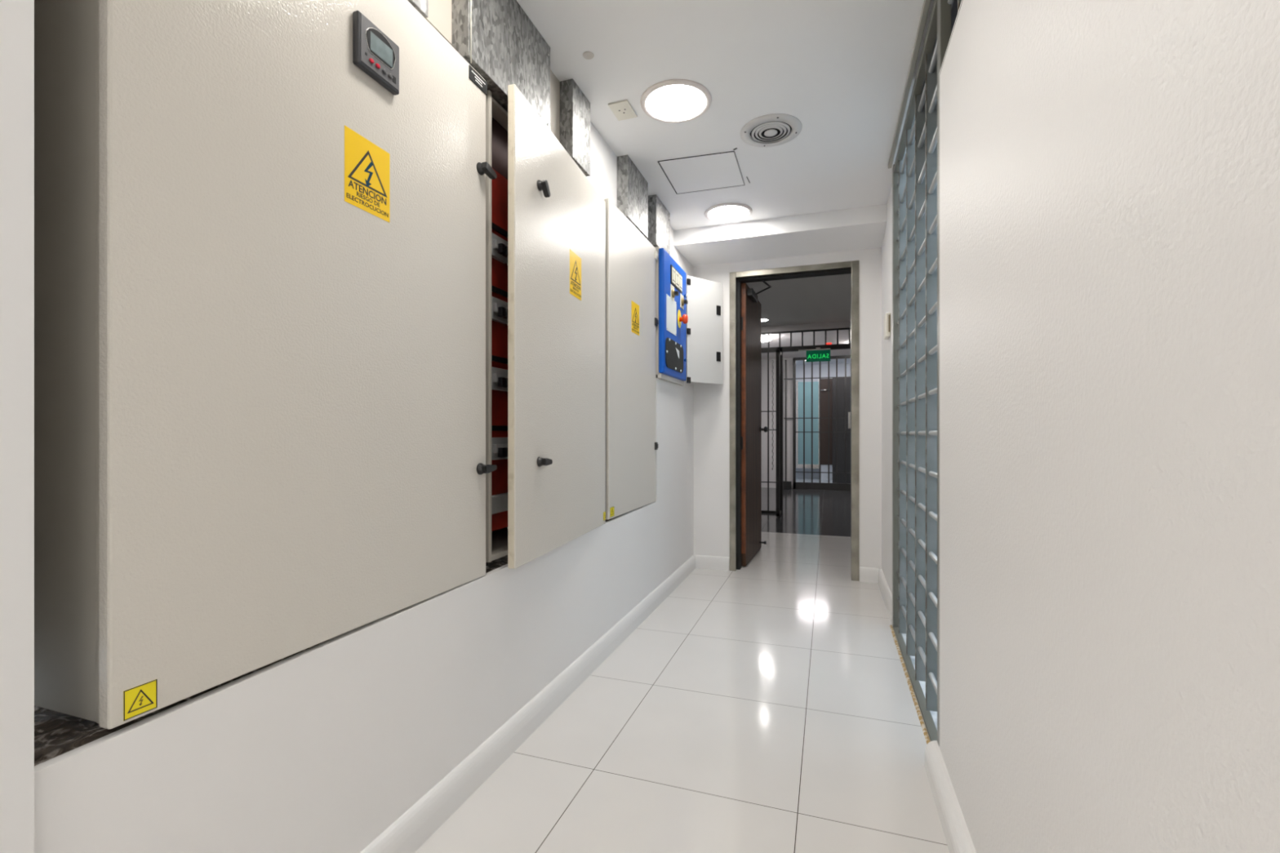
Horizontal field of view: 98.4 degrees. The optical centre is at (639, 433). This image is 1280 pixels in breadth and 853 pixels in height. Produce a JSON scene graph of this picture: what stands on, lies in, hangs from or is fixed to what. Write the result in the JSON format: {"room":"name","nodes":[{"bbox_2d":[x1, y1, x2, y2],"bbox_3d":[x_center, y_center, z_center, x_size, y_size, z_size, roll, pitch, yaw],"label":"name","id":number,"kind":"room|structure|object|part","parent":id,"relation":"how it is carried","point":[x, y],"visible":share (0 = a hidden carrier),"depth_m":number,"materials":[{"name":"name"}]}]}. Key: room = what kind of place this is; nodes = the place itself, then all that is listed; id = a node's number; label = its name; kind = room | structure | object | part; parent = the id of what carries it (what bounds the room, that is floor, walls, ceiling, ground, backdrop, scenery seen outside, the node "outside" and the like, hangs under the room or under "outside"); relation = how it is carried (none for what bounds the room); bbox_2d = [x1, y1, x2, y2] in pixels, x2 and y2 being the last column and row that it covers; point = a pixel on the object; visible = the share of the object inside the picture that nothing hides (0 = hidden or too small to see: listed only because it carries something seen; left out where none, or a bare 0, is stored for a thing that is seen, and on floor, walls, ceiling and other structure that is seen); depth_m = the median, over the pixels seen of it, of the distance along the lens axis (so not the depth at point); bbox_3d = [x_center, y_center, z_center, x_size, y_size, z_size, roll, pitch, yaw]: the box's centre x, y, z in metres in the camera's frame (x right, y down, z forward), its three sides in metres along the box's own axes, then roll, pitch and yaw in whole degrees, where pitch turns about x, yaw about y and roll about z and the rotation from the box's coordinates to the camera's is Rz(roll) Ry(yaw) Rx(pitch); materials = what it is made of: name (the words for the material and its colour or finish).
{"room":"electrical room","nodes":[
{"label":"electrical room","id":0,"kind":"room"},
{"bbox_2d":[0,0,34,852],"bbox_3d":[-1.574,-0.258,0.602,1.432,2.575,0.720,0,0,19],"label":"wall","id":1,"kind":"structure","parent":0,"point":[16,16],"depth_m":0.69,"materials":[{"name":"white paint"}]},
{"bbox_2d":[34,377,693,852],"bbox_3d":[-0.389,0.346,2.548,0.415,1.368,3.730,0,0,19],"label":"wall","id":2,"kind":"structure","parent":0,"point":[322,748],"depth_m":1.24,"materials":[{"name":"white paint"}]},
{"bbox_2d":[34,0,497,728],"bbox_3d":[-0.745,-0.320,1.289,0.335,1.506,0.943,0,0,19],"label":"upper cabinet","id":3,"kind":"object","parent":2,"relation":"attached to","point":[260,225],"visible":1,"depth_m":0.98,"materials":[{"name":"beige metal"}]},
{"bbox_2d":[366,28,395,68],"bbox_3d":[-0.590,-0.881,1.259,0.001,0.061,0.086,0,0,19],"label":"digital display","id":4,"kind":"object","parent":3,"relation":"attached to","point":[380,48],"depth_m":1.26,"materials":[{"name":"grey plastic"}]},
{"bbox_3d":[-0.459,0.105,1.656,0.030,0.035,0.064,0,0,19],"label":"handle","id":5,"kind":"part","parent":3,"relation":"part of","materials":[{"name":"black plastic"}]},
{"bbox_3d":[-0.459,-0.790,1.656,0.030,0.035,0.063,0,0,19],"label":"handle","id":6,"kind":"part","parent":3,"relation":"part of","materials":[{"name":"black plastic"}]},
{"bbox_2d":[360,554,695,852],"bbox_3d":[-0.251,0.980,2.279,0.021,0.100,4.150,0,0,19],"label":"baseboard","id":7,"kind":"structure","parent":2,"relation":"attached to","point":[407,833],"depth_m":1.73,"materials":[{"name":"white paint"}]},
{"bbox_2d":[485,84,657,568],"bbox_3d":[-0.280,-0.348,2.565,0.390,1.536,1.701,0,0,19],"label":"upper cabinet","id":8,"kind":"object","parent":2,"relation":"attached to","point":[571,322],"visible":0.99,"depth_m":2.01,"materials":[{"name":"beige metal"}]},
{"bbox_3d":[-0.327,-0.834,1.876,0.030,0.051,0.047,0,0,15],"label":"handle","id":9,"kind":"part","parent":8,"relation":"part of","materials":[{"name":"black plastic"}]},
{"bbox_3d":[-0.325,0.095,1.884,0.030,0.035,0.064,0,0,15],"label":"handle","id":10,"kind":"part","parent":8,"relation":"part of","materials":[{"name":"black plastic"}]},
{"bbox_3d":[-0.286,-0.332,2.144,0.026,1.503,0.898,0,0,15],"label":"door","id":11,"kind":"part","parent":8,"relation":"part of","materials":[{"name":"grey metal"}]},
{"bbox_3d":[-0.037,-0.354,2.973,0.025,1.524,0.754,0,0,19],"label":"door","id":12,"kind":"part","parent":8,"relation":"part of","materials":[{"name":"grey metal"}]},
{"bbox_2d":[654,246,722,385],"bbox_3d":[0.212,-0.737,3.784,0.371,0.797,0.940,0,0,32],"label":"electrical control panel","id":13,"kind":"object","parent":2,"relation":"attached to","point":[689,308],"visible":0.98,"depth_m":3.84,"materials":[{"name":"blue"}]},
{"bbox_2d":[647,194,670,255],"bbox_3d":[0.121,-1.294,3.486,0.062,0.299,0.305,0,0,19],"label":"duct","id":14,"kind":"object","parent":13,"relation":"on","point":[659,217],"visible":0.77,"depth_m":3.37,"materials":[{"name":"metal"}]},
{"bbox_3d":[0.200,-0.745,3.484,0.003,0.220,0.228,0,0,19],"label":"data plate","id":15,"kind":"part","parent":13,"relation":"part of","materials":[{"name":"white paper"}]},
{"bbox_3d":[0.218,-0.745,3.595,0.035,0.754,0.560,0,0,19],"label":"control panel","id":16,"kind":"part","parent":13,"relation":"part of","materials":[{"name":"blue paint"}]},
{"bbox_2d":[670,284,679,301],"bbox_3d":[0.222,-0.893,3.497,0.036,0.092,0.084,0,0,19],"label":"switch","id":17,"kind":"object","parent":13,"relation":"attached to","point":[673,293],"depth_m":3.49,"materials":[{"name":"beige"}]},
{"bbox_3d":[0.262,-0.762,3.665,0.003,0.122,0.090,0,0,19],"label":"emergency plate","id":18,"kind":"part","parent":13,"relation":"part of","materials":[{"name":"yellow plastic"}]},
{"bbox_2d":[680,293,688,309],"bbox_3d":[0.298,-0.893,3.722,0.036,0.092,0.084,0,0,19],"label":"switch","id":19,"kind":"object","parent":13,"relation":"attached to","point":[682,301],"depth_m":3.72,"materials":[{"name":"beige"}]},
{"bbox_3d":[0.465,-0.738,3.981,0.355,0.745,0.020,0,0,-38],"label":"door","id":20,"kind":"part","parent":13,"relation":"part of","materials":[{"name":"white metal"}]},
{"bbox_2d":[425,0,647,239],"bbox_3d":[-0.480,-1.292,2.236,0.265,0.305,3.080,0,0,19],"label":"wall","id":21,"kind":"structure","parent":0,"point":[603,161],"depth_m":2.57,"materials":[{"name":"white paint"}]},
{"bbox_2d":[407,0,428,18],"bbox_3d":[-0.638,-1.263,1.265,0.062,0.362,0.380,0,0,19],"label":"duct","id":22,"kind":"object","parent":21,"relation":"attached to","point":[421,6],"visible":0.46,"depth_m":1.41,"materials":[{"name":"metal"}]},
{"bbox_2d":[451,0,550,129],"bbox_3d":[-0.442,-1.270,1.839,0.062,0.349,0.495,0,0,19],"label":"duct","id":23,"kind":"object","parent":21,"relation":"attached to","point":[508,49],"visible":0.84,"depth_m":1.78,"materials":[{"name":"metal"}]},
{"bbox_2d":[470,0,471,63],"bbox_3d":[-0.490,-1.260,1.600,0.003,0.370,0.006,0,0,19],"label":"cable","id":24,"kind":"object","parent":23,"relation":"attached to","point":[470,0],"visible":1,"depth_m":1.60,"materials":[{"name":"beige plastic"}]},
{"bbox_2d":[560,79,590,176],"bbox_3d":[-0.272,-1.284,2.337,0.062,0.319,0.176,0,0,19],"label":"duct","id":25,"kind":"object","parent":21,"relation":"attached to","point":[575,107],"visible":0.86,"depth_m":2.27,"materials":[{"name":"metal"}]},
{"bbox_2d":[617,155,648,238],"bbox_3d":[-0.036,-1.284,3.027,0.062,0.319,0.339,0,0,19],"label":"duct","id":26,"kind":"object","parent":21,"relation":"attached to","point":[632,186],"visible":0.88,"depth_m":2.94,"materials":[{"name":"metal"}]},
{"bbox_2d":[670,226,693,276],"bbox_3d":[0.110,-1.292,4.005,0.415,0.305,0.650,0,0,19],"label":"wall","id":27,"kind":"structure","parent":0,"point":[681,260],"depth_m":4.01,"materials":[{"name":"white paint"}]},
{"bbox_2d":[414,478,949,852],"bbox_3d":[2.071,1.090,6.056,4.800,0.120,13.800,0,0,19],"label":"floor","id":28,"kind":"structure","parent":0,"point":[766,705],"depth_m":1.89,"materials":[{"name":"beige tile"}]},
{"bbox_2d":[782,480,791,489],"bbox_3d":[2.735,0.960,10.283,0.160,0.140,0.130,0,0,19],"label":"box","id":29,"kind":"object","parent":28,"relation":"on","point":[786,485],"visible":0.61,"depth_m":10.22,"materials":[{"name":"black"}]},
{"bbox_2d":[761,327,850,514],"bbox_3d":[2.080,-0.142,7.041,1.820,2.345,0.070,0,0,19],"label":"screen","id":30,"kind":"object","parent":28,"relation":"on","point":[842,346],"visible":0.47,"depth_m":7.09,"materials":[{"name":"grey paint"}]},
{"bbox_2d":[771,360,773,470],"bbox_3d":[1.711,-0.242,7.119,0.022,1.420,0.023,0,0,19],"label":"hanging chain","id":31,"kind":"object","parent":30,"relation":"hanging from","point":[772,360],"visible":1,"depth_m":7.12,"materials":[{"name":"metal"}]},
{"bbox_2d":[775,348,782,516],"bbox_3d":[1.745,-0.011,6.936,0.043,2.058,0.335,0,0,19],"label":"gate leaf","id":32,"kind":"object","parent":30,"relation":"attached to","point":[779,354],"visible":1,"depth_m":6.78,"materials":[{"name":"grey paint"}]},
{"bbox_2d":[798,346,830,362],"bbox_3d":[2.184,-0.983,6.910,0.380,0.175,0.110,0,0,19],"label":"exit sign","id":33,"kind":"object","parent":30,"relation":"attached to","point":[819,354],"visible":1,"depth_m":6.85,"materials":[{"name":"teal plastic"}]},
{"bbox_3d":[2.213,-0.967,6.854,0.288,0.143,0.006,0,0,19],"label":"panel","id":34,"kind":"part","parent":33,"relation":"part of","materials":[{"name":"teal plastic"}]},
{"bbox_2d":[795,379,819,468],"bbox_3d":[3.789,-0.215,12.454,0.510,1.990,0.080,0,0,19],"label":"glass panel","id":35,"kind":"object","parent":28,"relation":"on","point":[799,385],"visible":0.82,"depth_m":12.45,"materials":[{"name":"teal glass"}]},
{"bbox_2d":[820,378,832,464],"bbox_3d":[4.164,-0.270,12.309,0.286,1.920,0.112,0,0,19],"label":"door","id":36,"kind":"structure","parent":35,"relation":"attached to","point":[824,382],"depth_m":12.32,"materials":[{"name":"brown metal"}]},
{"bbox_2d":[820,465,832,479],"bbox_3d":[4.138,0.868,12.271,0.268,0.325,0.080,0,0,19],"label":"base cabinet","id":37,"kind":"object","parent":28,"relation":"on","point":[823,468],"visible":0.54,"depth_m":12.24,"materials":[{"name":"white"}]},
{"bbox_2d":[832,377,850,483],"bbox_3d":[4.381,-0.070,11.765,0.525,2.200,0.700,0,0,19],"label":"door","id":38,"kind":"structure","parent":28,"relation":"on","point":[841,381],"depth_m":11.46,"materials":[{"name":"black"}]},
{"bbox_2d":[675,379,693,389],"bbox_3d":[0.153,-0.739,4.132,0.415,0.802,0.382,0,0,19],"label":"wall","id":39,"kind":"structure","parent":0,"point":[688,385],"depth_m":4.10,"materials":[{"name":"white paint"}]},
{"bbox_2d":[515,0,934,230],"bbox_3d":[0.073,-1.505,1.819,1.760,0.120,4.090,0,0,19],"label":"ceiling","id":40,"kind":"structure","parent":0,"point":[840,68],"depth_m":2.24,"materials":[{"name":"white paint"}]},
{"bbox_2d":[582,51,594,59],"bbox_3d":[-0.197,-1.443,2.107,0.044,0.002,0.044,0,0,19],"label":"smoke detector","id":41,"kind":"object","parent":40,"relation":"attached to","point":[587,55],"depth_m":2.10,"materials":[{"name":"white paint"}]},
{"bbox_2d":[608,99,637,120],"bbox_3d":[-0.076,-1.440,2.462,0.092,0.008,0.130,0,0,19],"label":"outlet","id":42,"kind":"object","parent":40,"relation":"attached to","point":[622,110],"visible":1,"depth_m":2.46,"materials":[{"name":"beige plastic"}]},
{"bbox_2d":[640,79,711,123],"bbox_3d":[0.156,-1.440,2.404,0.310,0.011,0.310,0,0,19],"label":"recessed light","id":43,"kind":"object","parent":40,"relation":"in","point":[672,100],"visible":1,"depth_m":2.38,"materials":[{"name":"white plastic"}]},
{"bbox_2d":[646,84,706,120],"bbox_3d":[0.156,-1.440,2.404,0.259,0.008,0.259,0,0,19],"label":"diffuser","id":44,"kind":"object","parent":43,"relation":"attached to","point":[664,102],"depth_m":2.39,"materials":[{"name":"white plastic"}]},
{"bbox_2d":[657,147,750,194],"bbox_3d":[0.362,-1.443,3.061,0.438,0.003,0.432,0,0,19],"label":"access hatch","id":45,"kind":"object","parent":40,"relation":"attached to","point":[720,170],"visible":1,"depth_m":3.05,"materials":[{"name":"white paint"}]},
{"bbox_2d":[704,202,752,222],"bbox_3d":[0.577,-1.440,3.608,0.310,0.011,0.310,0,0,19],"label":"recessed light","id":46,"kind":"object","parent":40,"relation":"in","point":[729,212],"visible":1,"depth_m":3.59,"materials":[{"name":"white"}]},
{"bbox_2d":[708,205,748,221],"bbox_3d":[0.577,-1.440,3.608,0.259,0.008,0.259,0,0,19],"label":"diffuser","id":47,"kind":"object","parent":46,"relation":"attached to","point":[716,213],"depth_m":3.60,"materials":[{"name":"white plastic"}]},
{"bbox_2d":[740,113,801,146],"bbox_3d":[0.624,-1.438,2.635,0.286,0.012,0.286,0,0,19],"label":"ceiling vent","id":48,"kind":"object","parent":40,"relation":"in","point":[766,129],"visible":1,"depth_m":2.61,"materials":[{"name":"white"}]},
{"bbox_2d":[761,358,793,488],"bbox_3d":[3.492,-0.420,10.209,4.800,2.900,0.140,0,0,19],"label":"wall","id":49,"kind":"structure","parent":0,"point":[772,473],"depth_m":10.50,"materials":[{"name":"white paint"}]},
{"bbox_2d":[783,355,850,490],"bbox_3d":[3.322,-0.195,10.178,1.300,2.450,0.090,0,0,19],"label":"gate","id":50,"kind":"object","parent":49,"relation":"attached to","point":[796,485],"visible":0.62,"depth_m":10.22,"materials":[{"name":"black metal"}]},
{"bbox_2d":[673,204,886,266],"bbox_3d":[0.833,-1.425,3.911,1.645,0.279,0.360,0,0,19],"label":"ceiling","id":51,"kind":"structure","parent":0,"point":[859,228],"depth_m":3.78,"materials":[{"name":"white paint"}]},
{"bbox_2d":[693,247,881,581],"bbox_3d":[1.362,-0.270,3.983,4.800,2.600,0.120,0,0,19],"label":"wall","id":52,"kind":"structure","parent":0,"point":[711,402],"depth_m":4.08,"materials":[{"name":"white paint"}]},
{"bbox_2d":[695,555,878,582],"bbox_3d":[1.038,0.980,4.021,1.289,0.100,0.020,0,0,19],"label":"baseboard","id":53,"kind":"structure","parent":52,"relation":"attached to","point":[870,575],"depth_m":4.16,"materials":[{"name":"white paint"}]},
{"bbox_2d":[729,260,859,581],"bbox_3d":[1.248,-0.091,4.430,0.908,2.242,0.902,0,0,19],"label":"door","id":54,"kind":"structure","parent":52,"relation":"in","point":[745,308],"depth_m":4.18,"materials":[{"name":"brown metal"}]},
{"bbox_3d":[1.097,-0.038,4.892,0.062,0.054,0.054,0,0,21],"label":"knob","id":55,"kind":"part","parent":54,"relation":"part of","materials":[{"name":"black plastic"}]},
{"bbox_2d":[746,273,850,359],"bbox_3d":[2.425,-1.455,7.092,4.800,0.130,6.450,0,0,19],"label":"ceiling","id":56,"kind":"structure","parent":0,"point":[823,299],"depth_m":6.07,"materials":[{"name":"grey paint"}]},
{"bbox_2d":[761,334,773,342],"bbox_3d":[1.771,-1.395,8.114,0.368,0.050,0.368,0,0,19],"label":"recessed light","id":57,"kind":"object","parent":56,"relation":"in","point":[764,337],"visible":0.42,"depth_m":8.00,"materials":[{"name":"white"}]},
{"bbox_2d":[761,321,850,333],"bbox_3d":[2.375,-1.373,6.945,4.800,0.115,0.080,0,0,19],"label":"trim","id":58,"kind":"structure","parent":56,"relation":"attached to","point":[840,324],"depth_m":7.00,"materials":[{"name":"white paint"}]},
{"bbox_2d":[795,363,850,478],"bbox_3d":[4.320,-0.420,12.632,4.800,2.900,0.100,0,0,19],"label":"wall","id":59,"kind":"structure","parent":0,"point":[841,366],"depth_m":12.67,"materials":[{"name":"white"}]},
{"bbox_2d":[795,358,850,364],"bbox_3d":[3.903,-1.640,11.411,4.800,0.100,2.680,0,0,19],"label":"ceiling","id":60,"kind":"structure","parent":0,"point":[848,360],"depth_m":12.24,"materials":[{"name":"white paint"}]},
{"bbox_2d":[881,0,957,594],"bbox_3d":[1.141,-0.270,1.644,0.405,2.600,4.450,0,0,19],"label":"wall","id":61,"kind":"structure","parent":0,"point":[886,246],"depth_m":3.41,"materials":[{"name":"white paint"}]},
{"bbox_2d":[878,568,892,625],"bbox_3d":[1.510,0.980,3.386,0.024,0.100,0.915,0,0,19],"label":"baseboard","id":62,"kind":"structure","parent":61,"relation":"attached to","point":[886,594],"depth_m":3.33,"materials":[{"name":"white paint"}]},
{"bbox_2d":[884,312,890,339],"bbox_3d":[1.483,-0.645,3.313,0.027,0.140,0.131,0,0,19],"label":"wall box","id":63,"kind":"object","parent":61,"relation":"attached to","point":[887,316],"visible":1,"depth_m":3.26,"materials":[{"name":"beige plastic"}]},
{"bbox_3d":[1.468,-0.650,3.252,0.008,0.100,0.007,0,0,19],"label":"plate","id":64,"kind":"part","parent":63,"relation":"part of","materials":[{"name":"brown plastic"}]},
{"bbox_2d":[888,0,931,168],"bbox_3d":[0.848,-1.433,1.525,0.018,0.023,3.035,0,0,19],"label":"trim","id":65,"kind":"structure","parent":61,"relation":"attached to","point":[926,3],"depth_m":2.18,"materials":[{"name":"silver metal"}]},
{"bbox_2d":[938,0,1279,852],"bbox_3d":[0.609,-0.035,0.629,0.115,2.130,2.185,0,0,19],"label":"wall","id":66,"kind":"structure","parent":0,"point":[1109,170],"depth_m":0.65,"materials":[{"name":"white paint"}]},
{"bbox_2d":[889,625,930,744],"bbox_3d":[1.129,1.028,2.330,0.012,0.005,1.330,0,0,19],"label":"trim","id":67,"kind":"structure","parent":66,"relation":"attached to","point":[922,725],"depth_m":2.21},
{"bbox_2d":[892,0,961,744],"bbox_3d":[0.910,-0.207,1.556,0.070,2.474,2.934,0,0,19],"label":"glass block window","id":68,"kind":"structure","parent":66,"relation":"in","point":[915,169],"depth_m":2.24,"materials":[{"name":"glass"}]},
{"bbox_3d":[1.025,-1.166,1.916,0.018,0.018,2.090,0,0,19],"label":"rod","id":69,"kind":"part","parent":68,"relation":"part of","materials":[{"name":"grey ceramic"}]},
{"bbox_3d":[1.162,-1.020,2.316,0.018,0.018,1.245,0,0,19],"label":"rod","id":70,"kind":"part","parent":68,"relation":"part of","materials":[{"name":"glass"}]},
{"bbox_3d":[1.162,-0.875,2.316,0.018,0.018,1.245,0,0,19],"label":"rod","id":71,"kind":"part","parent":68,"relation":"part of","materials":[{"name":"glass"}]},
{"bbox_3d":[1.162,-0.730,2.316,0.018,0.018,1.245,0,0,19],"label":"rod","id":72,"kind":"part","parent":68,"relation":"part of","materials":[{"name":"glass"}]},
{"bbox_3d":[1.162,-0.584,2.316,0.018,0.018,1.245,0,0,19],"label":"rod","id":73,"kind":"part","parent":68,"relation":"part of","materials":[{"name":"grey ceramic"}]},
{"bbox_3d":[1.162,-0.439,2.316,0.018,0.018,1.245,0,0,19],"label":"rod","id":74,"kind":"part","parent":68,"relation":"part of","materials":[{"name":"grey ceramic"}]},
{"bbox_3d":[1.162,-0.293,2.316,0.018,0.018,1.245,0,0,19],"label":"rod","id":75,"kind":"part","parent":68,"relation":"part of","materials":[{"name":"grey ceramic"}]},
{"bbox_3d":[1.162,-0.147,2.316,0.018,0.018,1.245,0,0,19],"label":"rod","id":76,"kind":"part","parent":68,"relation":"part of","materials":[{"name":"grey ceramic"}]},
{"bbox_3d":[1.162,-0.002,2.316,0.018,0.018,1.245,0,0,19],"label":"rod","id":77,"kind":"part","parent":68,"relation":"part of","materials":[{"name":"grey ceramic"}]},
{"bbox_3d":[1.162,0.143,2.316,0.018,0.018,1.245,0,0,19],"label":"rod","id":78,"kind":"part","parent":68,"relation":"part of","materials":[{"name":"grey ceramic"}]},
{"bbox_3d":[1.162,0.289,2.316,0.018,0.018,1.245,0,0,19],"label":"rod","id":79,"kind":"part","parent":68,"relation":"part of","materials":[{"name":"grey ceramic"}]},
{"bbox_3d":[1.162,0.434,2.316,0.018,0.018,1.245,0,0,19],"label":"rod","id":80,"kind":"part","parent":68,"relation":"part of","materials":[{"name":"grey ceramic"}]},
{"bbox_3d":[1.162,0.580,2.316,0.018,0.018,1.245,0,0,19],"label":"rod","id":81,"kind":"part","parent":68,"relation":"part of","materials":[{"name":"grey ceramic"}]},
{"bbox_3d":[1.162,0.726,2.316,0.018,0.018,1.245,0,0,19],"label":"rod","id":82,"kind":"part","parent":68,"relation":"part of","materials":[{"name":"glass"}]},
{"bbox_3d":[1.162,0.871,2.316,0.018,0.018,1.245,0,0,19],"label":"rod","id":83,"kind":"part","parent":68,"relation":"part of","materials":[{"name":"glass"}]},
{"bbox_3d":[1.025,-1.312,1.916,0.018,0.018,2.090,0,0,19],"label":"rod","id":84,"kind":"part","parent":68,"relation":"part of","materials":[{"name":"grey ceramic"}]},
{"bbox_2d":[924,740,976,852],"bbox_3d":[0.542,0.988,0.663,0.034,0.085,2.205,0,0,19],"label":"baseboard","id":85,"kind":"structure","parent":66,"relation":"attached to","point":[957,834],"depth_m":1.44,"materials":[{"name":"white wood"}]},
{"bbox_2d":[939,0,963,74],"bbox_3d":[0.551,-0.069,0.638,0.001,2.018,2.164,0,0,19],"label":"trim","id":86,"kind":"structure","parent":66,"relation":"attached to","point":[962,0],"depth_m":1.49,"materials":[{"name":"black"}]},
{"bbox_3d":[-0.534,0.752,2.090,0.356,0.555,2.770,0,0,19],"label":"wall","id":87,"kind":"structure","parent":0,"visible":0},
{"bbox_2d":[34,511,630,765],"bbox_3d":[-0.507,0.437,2.081,0.313,0.042,2.750,0,0,19],"label":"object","id":88,"kind":"structure","parent":87,"relation":"on","point":[56,734],"depth_m":0.85,"materials":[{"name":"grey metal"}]}
]}

